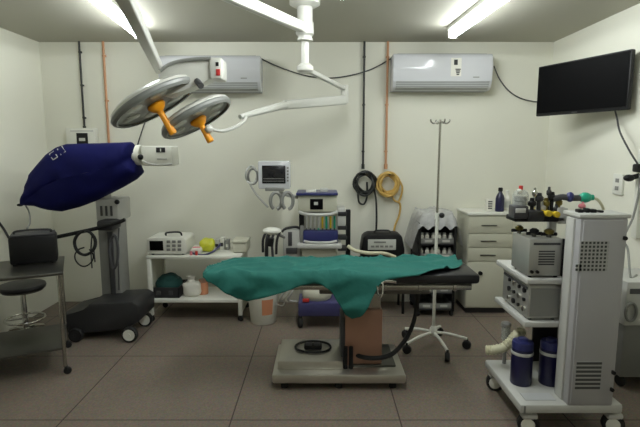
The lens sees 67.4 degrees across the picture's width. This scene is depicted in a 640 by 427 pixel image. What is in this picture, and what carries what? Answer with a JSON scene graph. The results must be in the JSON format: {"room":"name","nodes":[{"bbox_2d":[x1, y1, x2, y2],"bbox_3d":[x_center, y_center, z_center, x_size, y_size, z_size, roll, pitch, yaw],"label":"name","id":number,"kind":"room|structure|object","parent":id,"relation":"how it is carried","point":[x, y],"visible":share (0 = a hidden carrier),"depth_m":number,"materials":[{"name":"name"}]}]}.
{"room":"operating room","nodes":[
{"label":"operating room","id":0,"kind":"room"},
{"bbox_2d":[0,28,57,331],"bbox_3d":[-2.852,0.068,1.659,0.100,2.677,6.670,0,8,0],"label":"wall","id":1,"kind":"structure","parent":0,"point":[23,144],"depth_m":4.46,"materials":[{"name":"paint"}]},
{"bbox_2d":[39,42,553,300],"bbox_3d":[-0.236,-0.390,5.013,5.333,2.677,0.100,0,8,0],"label":"wall","id":2,"kind":"structure","parent":0,"point":[495,138],"depth_m":4.92,"materials":[{"name":"paint"}]},
{"bbox_2d":[66,128,98,143],"bbox_3d":[-2.411,-0.755,4.872,0.303,0.219,0.081,0,8,0],"label":"outlet box","id":3,"kind":"object","parent":2,"relation":"attached to","point":[73,135],"visible":0.73,"depth_m":4.84,"materials":[{"name":"white plastic"}]},
{"bbox_2d":[78,41,86,127],"bbox_3d":[-2.388,-1.272,4.820,0.030,0.876,0.045,0,8,0],"label":"gas pipe","id":4,"kind":"object","parent":2,"relation":"attached to","point":[79,49],"visible":0.98,"depth_m":4.80,"materials":[{"name":"black metal"}]},
{"bbox_2d":[102,41,109,142],"bbox_3d":[-2.150,-1.122,4.839,0.036,1.178,0.048,0,8,0],"label":"gas pipe","id":5,"kind":"object","parent":2,"relation":"attached to","point":[103,46],"visible":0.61,"depth_m":4.81,"materials":[{"name":"orange metal"}]},
{"bbox_2d":[159,56,262,92],"bbox_3d":[-1.064,-1.364,4.718,0.980,0.348,0.228,0,8,0],"label":"air conditioner","id":6,"kind":"object","parent":2,"relation":"attached to","point":[244,73],"visible":0.44,"depth_m":4.62,"materials":[{"name":"white plastic"}]},
{"bbox_2d":[262,58,390,78],"bbox_3d":[0.050,-1.461,4.805,1.343,0.215,0.012,0,8,0],"label":"power cord","id":7,"kind":"object","parent":6,"relation":"hanging from","point":[390,58],"visible":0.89,"depth_m":4.81,"materials":[{"name":"grey plastic"}]},
{"bbox_2d":[361,41,365,168],"bbox_3d":[0.441,-1.082,4.845,0.032,1.259,0.046,0,8,0],"label":"gas pipe","id":8,"kind":"object","parent":2,"relation":"attached to","point":[364,42],"visible":1,"depth_m":4.83,"materials":[{"name":"metal"}]},
{"bbox_2d":[352,170,376,229],"bbox_3d":[0.464,-0.120,4.934,0.262,0.654,0.131,0,8,0],"label":"gas hose","id":9,"kind":"object","parent":8,"relation":"hanging from","point":[369,174],"visible":0.99,"depth_m":4.89,"materials":[{"name":"black rubber"}]},
{"bbox_2d":[384,41,388,168],"bbox_3d":[0.674,-1.082,4.844,0.035,1.259,0.048,0,8,0],"label":"gas pipe","id":10,"kind":"object","parent":2,"relation":"attached to","point":[387,56],"visible":1,"depth_m":4.83,"materials":[{"name":"orange metal"}]},
{"bbox_2d":[376,171,402,230],"bbox_3d":[0.711,-0.088,4.938,0.288,0.699,0.131,0,8,0],"label":"gas hose","id":11,"kind":"object","parent":10,"relation":"hanging from","point":[390,193],"visible":0.99,"depth_m":4.88,"materials":[{"name":"rubber"}]},
{"bbox_2d":[390,54,492,91],"bbox_3d":[1.183,-1.378,4.716,0.958,0.358,0.228,0,8,0],"label":"air conditioner","id":12,"kind":"object","parent":2,"relation":"attached to","point":[408,72],"visible":1,"depth_m":4.61,"materials":[{"name":"white plastic"}]},
{"bbox_2d":[494,66,536,101],"bbox_3d":[2.005,-1.300,4.827,0.538,0.361,0.012,0,8,0],"label":"power cord","id":13,"kind":"object","parent":2,"relation":"attached to","point":[494,66],"visible":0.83,"depth_m":4.83,"materials":[{"name":"grey plastic"}]},
{"bbox_2d":[0,301,639,426],"bbox_3d":[-0.236,1.437,1.897,5.333,0.100,6.770,0,8,0],"label":"floor","id":14,"kind":"structure","parent":0,"point":[195,364],"depth_m":3.38,"materials":[{"name":"tile"}]},
{"bbox_2d":[0,279,46,330],"bbox_3d":[-2.489,0.833,4.069,0.445,0.507,0.441,0,8,0],"label":"stool","id":15,"kind":"object","parent":14,"relation":"on","point":[22,287],"visible":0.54,"depth_m":4.02,"materials":[{"name":"black metal"}]},
{"bbox_2d":[0,256,71,373],"bbox_3d":[-2.310,0.781,3.500,0.849,0.765,0.580,-4,9,-27],"label":"table","id":16,"kind":"object","parent":14,"relation":"on","point":[30,341],"visible":1,"depth_m":3.49,"materials":[{"name":"metal"}]},
{"bbox_2d":[8,228,57,266],"bbox_3d":[-2.179,0.242,3.657,0.310,0.261,0.200,-4,9,-27],"label":"equipment case","id":17,"kind":"object","parent":16,"relation":"on","point":[31,246],"visible":1,"depth_m":3.58,"materials":[{"name":"black plastic"}]},
{"bbox_2d":[0,222,8,237],"bbox_3d":[-2.494,0.131,3.775,0.176,0.230,0.041,2,8,11],"label":"power cord","id":18,"kind":"object","parent":17,"relation":"attached to","point":[1,225],"visible":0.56,"depth_m":3.76,"materials":[{"name":"black rubber"}]},
{"bbox_2d":[0,324,66,359],"bbox_3d":[-2.314,0.963,3.523,0.800,0.018,0.540,-4,9,-27],"label":"shelf","id":19,"kind":"object","parent":16,"relation":"attached to","point":[30,341],"depth_m":3.56,"materials":[{"name":"metal"}]},
{"bbox_2d":[57,145,178,342],"bbox_3d":[-1.738,0.233,4.221,1.046,1.656,0.595,0,8,0],"label":"machine","id":20,"kind":"object","parent":14,"relation":"on","point":[119,307],"visible":0.95,"depth_m":4.09,"materials":[{"name":"grey plastic"}]},
{"bbox_2d":[17,142,143,210],"bbox_3d":[-2.082,-0.314,4.139,1.100,0.598,0.376,0,8,0],"label":"machine cover","id":21,"kind":"object","parent":20,"relation":"on","point":[69,176],"visible":0.94,"depth_m":4.00,"materials":[{"name":"blue fabric"}]},
{"bbox_2d":[25,205,30,228],"bbox_3d":[-2.430,0.029,3.998,0.038,0.162,0.356,-5,9,-30],"label":"hanging cable","id":22,"kind":"object","parent":21,"relation":"hanging from","point":[26,205],"visible":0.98,"depth_m":4.00,"materials":[{"name":"grey plastic"}]},
{"bbox_2d":[146,246,248,320],"bbox_3d":[-1.174,0.680,4.715,0.899,0.637,0.440,0,8,0],"label":"trolley","id":23,"kind":"object","parent":14,"relation":"on","point":[156,263],"visible":0.6,"depth_m":4.53,"materials":[{"name":"white metal"}]},
{"bbox_2d":[153,279,186,297],"bbox_3d":[-1.477,0.735,4.710,0.276,0.100,0.306,0,8,0],"label":"storage bin","id":24,"kind":"object","parent":23,"relation":"on","point":[159,292],"visible":0.68,"depth_m":4.57,"materials":[{"name":"grey plastic"}]},
{"bbox_2d":[156,272,182,286],"bbox_3d":[-1.477,0.679,4.705,0.248,0.185,0.270,0,8,0],"label":"folded cloth","id":25,"kind":"object","parent":24,"relation":"in","point":[170,279],"visible":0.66,"depth_m":4.62,"materials":[{"name":"teal fabric"}]},
{"bbox_2d":[147,231,194,254],"bbox_3d":[-1.432,0.266,4.624,0.364,0.209,0.328,0,8,0],"label":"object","id":26,"kind":"object","parent":23,"relation":"on","point":[171,242],"visible":0.98,"depth_m":4.48,"materials":[{"name":"white plastic"}]},
{"bbox_2d":[182,275,200,295],"bbox_3d":[-1.235,0.698,4.649,0.174,0.189,0.153,0,8,0],"label":"bottle","id":27,"kind":"object","parent":23,"relation":"on","point":[191,287],"visible":0.94,"depth_m":4.59,"materials":[{"name":"white plastic"}]},
{"bbox_2d":[154,287,237,302],"bbox_3d":[-1.174,0.797,4.736,0.842,0.030,0.430,0,8,0],"label":"shelf","id":28,"kind":"object","parent":23,"relation":"attached to","point":[215,295],"depth_m":4.56,"materials":[{"name":"white metal"}]},
{"bbox_2d":[191,245,202,253],"bbox_3d":[-1.176,0.341,4.608,0.100,0.064,0.200,-1,8,-6],"label":"pack","id":29,"kind":"object","parent":23,"relation":"on","point":[198,248],"visible":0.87,"depth_m":4.52,"materials":[{"name":"white plastic"}]},
{"bbox_2d":[199,278,207,294],"bbox_3d":[-1.143,0.713,4.700,0.096,0.147,0.096,0,8,0],"label":"jar","id":30,"kind":"object","parent":23,"relation":"on","point":[204,284],"visible":0.8,"depth_m":4.66,"materials":[{"name":"plastic"}]},
{"bbox_2d":[192,243,220,254],"bbox_3d":[-1.069,0.341,4.533,0.304,0.082,0.112,-4,9,-28],"label":"tube","id":31,"kind":"object","parent":23,"relation":"on","point":[218,246],"visible":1,"depth_m":4.51,"materials":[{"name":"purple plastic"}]},
{"bbox_2d":[199,237,214,251],"bbox_3d":[-1.088,0.301,4.645,0.154,0.132,0.136,0,8,0],"label":"plastic bag","id":32,"kind":"object","parent":23,"relation":"on","point":[207,244],"visible":0.94,"depth_m":4.60,"materials":[{"name":"yellow plastic"}]},
{"bbox_2d":[215,238,219,249],"bbox_3d":[-1.013,0.302,4.759,0.045,0.100,0.092,0,8,0],"label":"box","id":33,"kind":"object","parent":23,"relation":"on","point":[217,240],"visible":0.59,"depth_m":4.71,"materials":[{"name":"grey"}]},
{"bbox_2d":[220,236,224,249],"bbox_3d":[-0.964,0.292,4.757,0.040,0.120,0.092,0,8,0],"label":"box","id":34,"kind":"object","parent":23,"relation":"on","point":[222,238],"visible":0.88,"depth_m":4.72,"materials":[{"name":"white cardboard"}]},
{"bbox_2d":[225,239,229,249],"bbox_3d":[-0.915,0.305,4.759,0.035,0.095,0.092,0,8,0],"label":"box","id":35,"kind":"object","parent":23,"relation":"on","point":[227,241],"visible":1,"depth_m":4.72,"materials":[{"name":"grey plastic"}]},
{"bbox_2d":[232,236,250,252],"bbox_3d":[-0.766,0.303,4.684,0.151,0.118,0.248,0,8,0],"label":"plastic container","id":36,"kind":"object","parent":23,"relation":"on","point":[241,244],"visible":1,"depth_m":4.57,"materials":[{"name":"beige plastic"}]},
{"bbox_2d":[249,294,284,324],"bbox_3d":[-0.536,0.844,4.541,0.312,0.360,0.312,-5,9,-31],"label":"waste bin","id":37,"kind":"object","parent":14,"relation":"on","point":[263,311],"visible":0.48,"depth_m":4.44,"materials":[{"name":"white plastic"}]},
{"bbox_2d":[261,188,395,327],"bbox_3d":[0.088,0.390,4.534,1.239,1.259,0.541,0,8,0],"label":"machine","id":38,"kind":"object","parent":14,"relation":"on","point":[321,218],"visible":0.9,"depth_m":4.38,"materials":[{"name":"white plastic"}]},
{"bbox_2d":[245,161,297,210],"bbox_3d":[-0.438,-0.253,4.344,0.479,0.443,0.218,0,8,0],"label":"patient monitor","id":39,"kind":"object","parent":38,"relation":"on","point":[275,176],"visible":1,"depth_m":4.29,"materials":[{"name":"white plastic"}]},
{"bbox_2d":[306,189,315,191],"bbox_3d":[-0.082,-0.209,4.453,0.092,0.028,0.120,0,8,0],"label":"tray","id":40,"kind":"object","parent":38,"relation":"on","point":[307,190],"depth_m":4.39,"materials":[{"name":"white plastic"}]},
{"bbox_2d":[302,290,331,301],"bbox_3d":[-0.028,0.720,4.426,0.280,0.138,0.225,0,8,0],"label":"bag","id":41,"kind":"object","parent":38,"relation":"on","point":[308,295],"visible":0.7,"depth_m":4.36,"materials":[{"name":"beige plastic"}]},
{"bbox_2d":[296,190,337,195],"bbox_3d":[-0.027,-0.197,4.505,0.379,0.024,0.360,0,8,0],"label":"shelf","id":42,"kind":"object","parent":38,"relation":"attached to","point":[300,192],"depth_m":4.33,"materials":[{"name":"blue plastic"}]},
{"bbox_2d":[272,262,479,387],"bbox_3d":[0.177,0.774,3.435,1.780,0.798,0.557,0,8,0],"label":"table","id":43,"kind":"object","parent":14,"relation":"on","point":[359,355],"visible":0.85,"depth_m":3.31,"materials":[{"name":"grey metal"}]},
{"bbox_2d":[294,340,331,353],"bbox_3d":[-0.051,0.967,3.520,0.274,0.042,0.214,0,8,0],"label":"foot pedal","id":44,"kind":"object","parent":43,"relation":"on","point":[308,345],"visible":1,"depth_m":3.49,"materials":[{"name":"black plastic"}]},
{"bbox_2d":[203,254,462,318],"bbox_3d":[0.120,0.500,3.379,1.792,0.345,0.511,0,8,0],"label":"drape","id":45,"kind":"object","parent":43,"relation":"on","point":[353,281],"visible":1,"depth_m":3.17,"materials":[{"name":"teal fabric"}]},
{"bbox_2d":[359,256,403,313],"bbox_3d":[0.621,0.718,4.867,0.440,0.522,0.310,0,8,0],"label":"stand","id":46,"kind":"object","parent":14,"relation":"on","point":[398,295],"visible":0.16,"depth_m":4.76,"materials":[{"name":"grey metal"}]},
{"bbox_2d":[360,229,403,256],"bbox_3d":[0.616,0.309,4.780,0.427,0.310,0.210,0,8,0],"label":"equipment case","id":47,"kind":"object","parent":46,"relation":"on","point":[382,240],"visible":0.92,"depth_m":4.68,"materials":[{"name":"black plastic"}]},
{"bbox_2d":[371,241,392,247],"bbox_3d":[0.603,0.302,4.675,0.212,0.060,0.004,0,8,0],"label":"print","id":48,"kind":"object","parent":47,"relation":"attached to","point":[374,244],"depth_m":4.67,"materials":[{"name":"grey paper"}]},
{"bbox_2d":[409,222,456,315],"bbox_3d":[1.122,0.521,4.808,0.364,0.927,0.387,0,8,0],"label":"rack","id":49,"kind":"object","parent":14,"relation":"on","point":[416,249],"visible":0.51,"depth_m":4.68,"materials":[{"name":"black plastic"}]},
{"bbox_2d":[419,294,432,307],"bbox_3d":[1.038,0.877,4.826,0.153,0.060,0.304,0,8,0],"label":"tray","id":50,"kind":"object","parent":49,"relation":"on","point":[425,301],"visible":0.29,"depth_m":4.85,"materials":[{"name":"grey plastic"}]},
{"bbox_2d":[421,246,433,255],"bbox_3d":[1.038,0.384,4.759,0.153,0.060,0.304,0,8,0],"label":"tray","id":51,"kind":"object","parent":49,"relation":"on","point":[423,247],"visible":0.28,"depth_m":4.86,"materials":[{"name":"grey plastic"}]},
{"bbox_2d":[421,232,434,243],"bbox_3d":[1.038,0.239,4.739,0.153,0.060,0.304,0,8,0],"label":"tray","id":52,"kind":"object","parent":49,"relation":"on","point":[424,240],"visible":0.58,"depth_m":4.59,"materials":[{"name":"grey plastic"}]},
{"bbox_2d":[410,298,453,309],"bbox_3d":[1.122,0.910,4.853,0.364,0.012,0.370,0,8,0],"label":"shelf","id":53,"kind":"object","parent":49,"relation":"attached to","point":[411,299],"depth_m":4.68,"materials":[{"name":"black metal"}]},
{"bbox_2d":[404,206,462,248],"bbox_3d":[1.112,0.128,4.746,0.484,0.360,0.450,0,8,0],"label":"plastic sheet","id":54,"kind":"object","parent":49,"relation":"on","point":[425,217],"visible":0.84,"depth_m":4.58,"materials":[{"name":"grey"}]},
{"bbox_2d":[414,240,456,244],"bbox_3d":[1.122,0.272,4.766,0.364,0.012,0.370,0,8,0],"label":"shelf","id":55,"kind":"object","parent":49,"relation":"attached to","point":[416,242],"depth_m":4.58,"materials":[{"name":"black metal"}]},
{"bbox_2d":[429,294,450,307],"bbox_3d":[1.206,0.877,4.826,0.153,0.060,0.304,0,8,0],"label":"tray","id":56,"kind":"object","parent":49,"relation":"on","point":[442,301],"visible":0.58,"depth_m":4.85,"materials":[{"name":"grey plastic"}]},
{"bbox_2d":[430,246,452,256],"bbox_3d":[1.206,0.384,4.759,0.153,0.060,0.304,0,8,0],"label":"tray","id":57,"kind":"object","parent":49,"relation":"on","point":[446,254],"visible":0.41,"depth_m":4.61,"materials":[{"name":"grey plastic"}]},
{"bbox_2d":[431,232,453,243],"bbox_3d":[1.206,0.239,4.739,0.153,0.060,0.304,0,8,0],"label":"tray","id":58,"kind":"object","parent":49,"relation":"on","point":[441,240],"visible":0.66,"depth_m":4.59,"materials":[{"name":"grey plastic"}]},
{"bbox_2d":[436,290,451,292],"bbox_3d":[1.206,0.718,4.804,0.153,0.060,0.304,0,8,0],"label":"tray","id":59,"kind":"object","parent":49,"relation":"on","point":[437,291],"visible":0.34,"depth_m":4.66,"materials":[{"name":"grey plastic"}]},
{"bbox_2d":[402,119,470,361],"bbox_3d":[0.947,0.189,3.831,0.579,1.850,0.580,0,8,0],"label":"pole","id":60,"kind":"object","parent":14,"relation":"on","point":[434,331],"visible":0.96,"depth_m":3.84,"materials":[{"name":"silver metal"}]},
{"bbox_2d":[454,208,512,312],"bbox_3d":[1.649,0.471,4.866,0.450,1.011,0.416,0,8,0],"label":"base cabinet","id":61,"kind":"object","parent":14,"relation":"on","point":[486,236],"visible":0.78,"depth_m":4.68,"materials":[{"name":"white laminate"}]},
{"bbox_2d":[459,210,484,211],"bbox_3d":[1.500,-0.026,4.750,0.200,0.004,0.160,-1,8,-9],"label":"paper sheet","id":62,"kind":"object","parent":61,"relation":"on","point":[459,210],"visible":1,"depth_m":4.74,"materials":[{"name":"white paper"}]},
{"bbox_2d":[485,199,493,210],"bbox_3d":[1.674,-0.084,4.751,0.066,0.120,0.062,0,8,0],"label":"box","id":63,"kind":"object","parent":61,"relation":"on","point":[489,203],"visible":1,"depth_m":4.72,"materials":[{"name":"white cardboard"}]},
{"bbox_2d":[495,187,504,211],"bbox_3d":[1.768,-0.137,4.715,0.084,0.235,0.084,0,8,0],"label":"bottle","id":64,"kind":"object","parent":61,"relation":"on","point":[499,201],"visible":1,"depth_m":4.69,"materials":[{"name":"blue plastic"}]},
{"bbox_2d":[504,190,510,209],"bbox_3d":[1.879,-0.134,4.816,0.073,0.200,0.073,0,8,0],"label":"bottle","id":65,"kind":"object","parent":61,"relation":"on","point":[507,197],"visible":0.77,"depth_m":4.79,"materials":[{"name":"white plastic"}]},
{"bbox_2d":[485,208,631,426],"bbox_3d":[1.436,0.584,2.953,0.620,1.305,0.666,0,8,0],"label":"equipment cart","id":66,"kind":"object","parent":14,"relation":"on","point":[586,327],"visible":0.94,"depth_m":2.66,"materials":[{"name":"white metal"}]},
{"bbox_2d":[485,327,525,354],"bbox_3d":[1.211,0.838,3.134,0.254,0.198,0.090,1,8,5],"label":"corrugated hose","id":67,"kind":"object","parent":66,"relation":"attached to","point":[505,345],"visible":0.82,"depth_m":3.11,"materials":[{"name":"beige plastic"}]},
{"bbox_2d":[501,321,510,363],"bbox_3d":[1.236,0.862,3.206,0.064,0.290,0.064,0,8,0],"label":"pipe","id":68,"kind":"object","parent":66,"relation":"on","point":[506,324],"visible":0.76,"depth_m":3.19,"materials":[{"name":"grey metal"}]},
{"bbox_2d":[510,336,533,386],"bbox_3d":[1.235,0.900,2.939,0.129,0.288,0.129,0,8,0],"label":"canister","id":69,"kind":"object","parent":66,"relation":"on","point":[522,349],"visible":1,"depth_m":2.89,"materials":[{"name":"blue plastic"}]},
{"bbox_2d":[495,297,560,326],"bbox_3d":[1.415,0.617,3.045,0.444,0.034,0.492,0,8,0],"label":"shelf","id":70,"kind":"object","parent":66,"relation":"attached to","point":[534,322],"depth_m":2.86,"materials":[{"name":"white metal"}]},
{"bbox_2d":[496,260,561,283],"bbox_3d":[1.415,0.361,3.010,0.444,0.034,0.492,0,8,0],"label":"shelf","id":71,"kind":"object","parent":66,"relation":"attached to","point":[505,264],"depth_m":2.82,"materials":[{"name":"white metal"}]},
{"bbox_2d":[502,269,560,319],"bbox_3d":[1.305,0.496,3.003,0.199,0.217,0.403,0,8,0],"label":"module","id":72,"kind":"object","parent":66,"relation":"on","point":[532,300],"visible":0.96,"depth_m":2.81,"materials":[{"name":"metal"}]},
{"bbox_2d":[511,232,564,276],"bbox_3d":[1.308,0.245,2.888,0.206,0.231,0.264,0,8,0],"label":"module","id":73,"kind":"object","parent":66,"relation":"on","point":[539,255],"visible":0.92,"depth_m":2.78,"materials":[{"name":"metal"}]},
{"bbox_2d":[511,225,526,233],"bbox_3d":[1.220,0.096,2.940,0.090,0.050,0.047,0,8,0],"label":"gas valve","id":74,"kind":"object","parent":73,"relation":"attached to","point":[519,228],"visible":1,"depth_m":2.93,"materials":[{"name":"metal"}]},
{"bbox_2d":[526,228,540,236],"bbox_3d":[1.263,0.111,2.831,0.090,0.050,0.052,0,8,0],"label":"gas valve","id":75,"kind":"object","parent":73,"relation":"attached to","point":[533,231],"visible":0.99,"depth_m":2.82,"materials":[{"name":"metal"}]},
{"bbox_2d":[541,228,556,237],"bbox_3d":[1.341,0.114,2.811,0.090,0.050,0.056,0,8,0],"label":"gas valve","id":76,"kind":"object","parent":73,"relation":"attached to","point":[548,232],"visible":1,"depth_m":2.80,"materials":[{"name":"metal"}]},
{"bbox_2d":[538,336,557,386],"bbox_3d":[1.410,0.900,2.939,0.129,0.288,0.129,0,8,0],"label":"canister","id":77,"kind":"object","parent":66,"relation":"on","point":[546,370],"visible":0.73,"depth_m":2.90,"materials":[{"name":"blue plastic"}]},
{"bbox_2d":[506,185,604,231],"bbox_3d":[1.406,0.098,2.868,0.552,0.530,0.244,0,8,0],"label":"system","id":78,"kind":"object","parent":66,"relation":"on","point":[545,211],"visible":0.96,"depth_m":2.81,"materials":[{"name":"grey plastic"}]},
{"bbox_2d":[575,264,580,271],"bbox_3d":[1.391,0.291,2.585,0.027,0.041,0.006,0,8,0],"label":"vent grille","id":79,"kind":"object","parent":66,"relation":"attached to","point":[578,266],"depth_m":2.58,"materials":[{"name":"grey metal"}]},
{"bbox_2d":[575,362,601,389],"bbox_3d":[1.491,0.902,2.668,0.139,0.164,0.006,0,8,0],"label":"vent grille","id":80,"kind":"object","parent":66,"relation":"attached to","point":[588,375],"depth_m":2.67,"materials":[{"name":"grey metal"}]},
{"bbox_2d":[579,241,608,270],"bbox_3d":[1.469,0.228,2.576,0.150,0.164,0.006,0,8,0],"label":"vent grille","id":81,"kind":"object","parent":66,"relation":"attached to","point":[593,255],"depth_m":2.57,"materials":[{"name":"grey metal"}]},
{"bbox_2d":[614,268,639,385],"bbox_3d":[2.169,0.801,3.362,0.345,0.761,0.395,0,8,0],"label":"equipment cart","id":82,"kind":"object","parent":14,"relation":"on","point":[627,364],"visible":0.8,"depth_m":3.24,"materials":[{"name":"white metal"}]},
{"bbox_2d":[0,0,639,41],"bbox_3d":[-0.236,-1.314,1.521,5.333,0.100,6.770,0,8,0],"label":"ceiling","id":83,"kind":"structure","parent":0,"point":[37,20],"depth_m":4.01,"materials":[{"name":"paint"}]},
{"bbox_2d":[90,0,136,38],"bbox_3d":[-1.522,-1.495,3.602,0.085,0.105,1.270,-1,8,-5],"label":"tube light","id":84,"kind":"object","parent":83,"relation":"attached to","point":[111,8],"visible":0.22,"depth_m":3.45,"materials":[{"name":"glowing white light diffuser"}]},
{"bbox_2d":[110,0,347,142],"bbox_3d":[-0.644,-1.004,3.371,1.023,1.015,2.624,4,9,30],"label":"light","id":85,"kind":"object","parent":83,"relation":"hanging from","point":[179,78],"visible":1,"depth_m":3.11,"materials":[{"name":"white paint"}]},
{"bbox_2d":[447,0,507,38],"bbox_3d":[1.179,-1.489,3.563,0.085,0.105,1.270,0,8,-3],"label":"tube light","id":86,"kind":"object","parent":83,"relation":"attached to","point":[481,9],"visible":1,"depth_m":3.61,"materials":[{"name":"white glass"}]},
{"bbox_2d":[542,3,639,267],"bbox_3d":[2.381,0.068,1.659,0.100,2.677,6.670,0,8,0],"label":"wall","id":87,"kind":"structure","parent":0,"point":[585,150],"depth_m":4.02,"materials":[{"name":"paint"}]},
{"bbox_2d":[536,49,635,116],"bbox_3d":[2.221,-1.034,3.924,0.303,0.429,0.852,-3,8,-21],"label":"television","id":88,"kind":"object","parent":87,"relation":"attached to","point":[600,83],"visible":1,"depth_m":3.79,"materials":[{"name":"black plastic"}]},
{"bbox_2d":[614,111,638,163],"bbox_3d":[2.251,-0.573,3.561,0.082,0.437,0.310,0,8,0],"label":"power cord","id":89,"kind":"object","parent":88,"relation":"hanging from","point":[617,120],"visible":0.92,"depth_m":3.51,"materials":[{"name":"grey plastic"}]},
{"bbox_2d":[612,174,624,194],"bbox_3d":[2.319,-0.227,3.734,0.024,0.160,0.120,0,8,0],"label":"wall socket","id":90,"kind":"object","parent":87,"relation":"attached to","point":[618,181],"visible":1,"depth_m":3.72,"materials":[{"name":"white plastic"}]},
{"bbox_2d":[623,149,639,237],"bbox_3d":[2.259,-0.141,3.473,0.144,0.640,0.070,0,8,0],"label":"wall bracket","id":91,"kind":"object","parent":87,"relation":"attached to","point":[635,228],"visible":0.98,"depth_m":3.47,"materials":[{"name":"white plastic"}]},
{"bbox_2d":[626,174,639,277],"bbox_3d":[2.175,0.081,3.348,0.101,0.698,0.365,4,9,27],"label":"cable","id":92,"kind":"object","parent":91,"relation":"hanging from","point":[638,191],"visible":0.77,"depth_m":3.42,"materials":[{"name":"grey plastic"}]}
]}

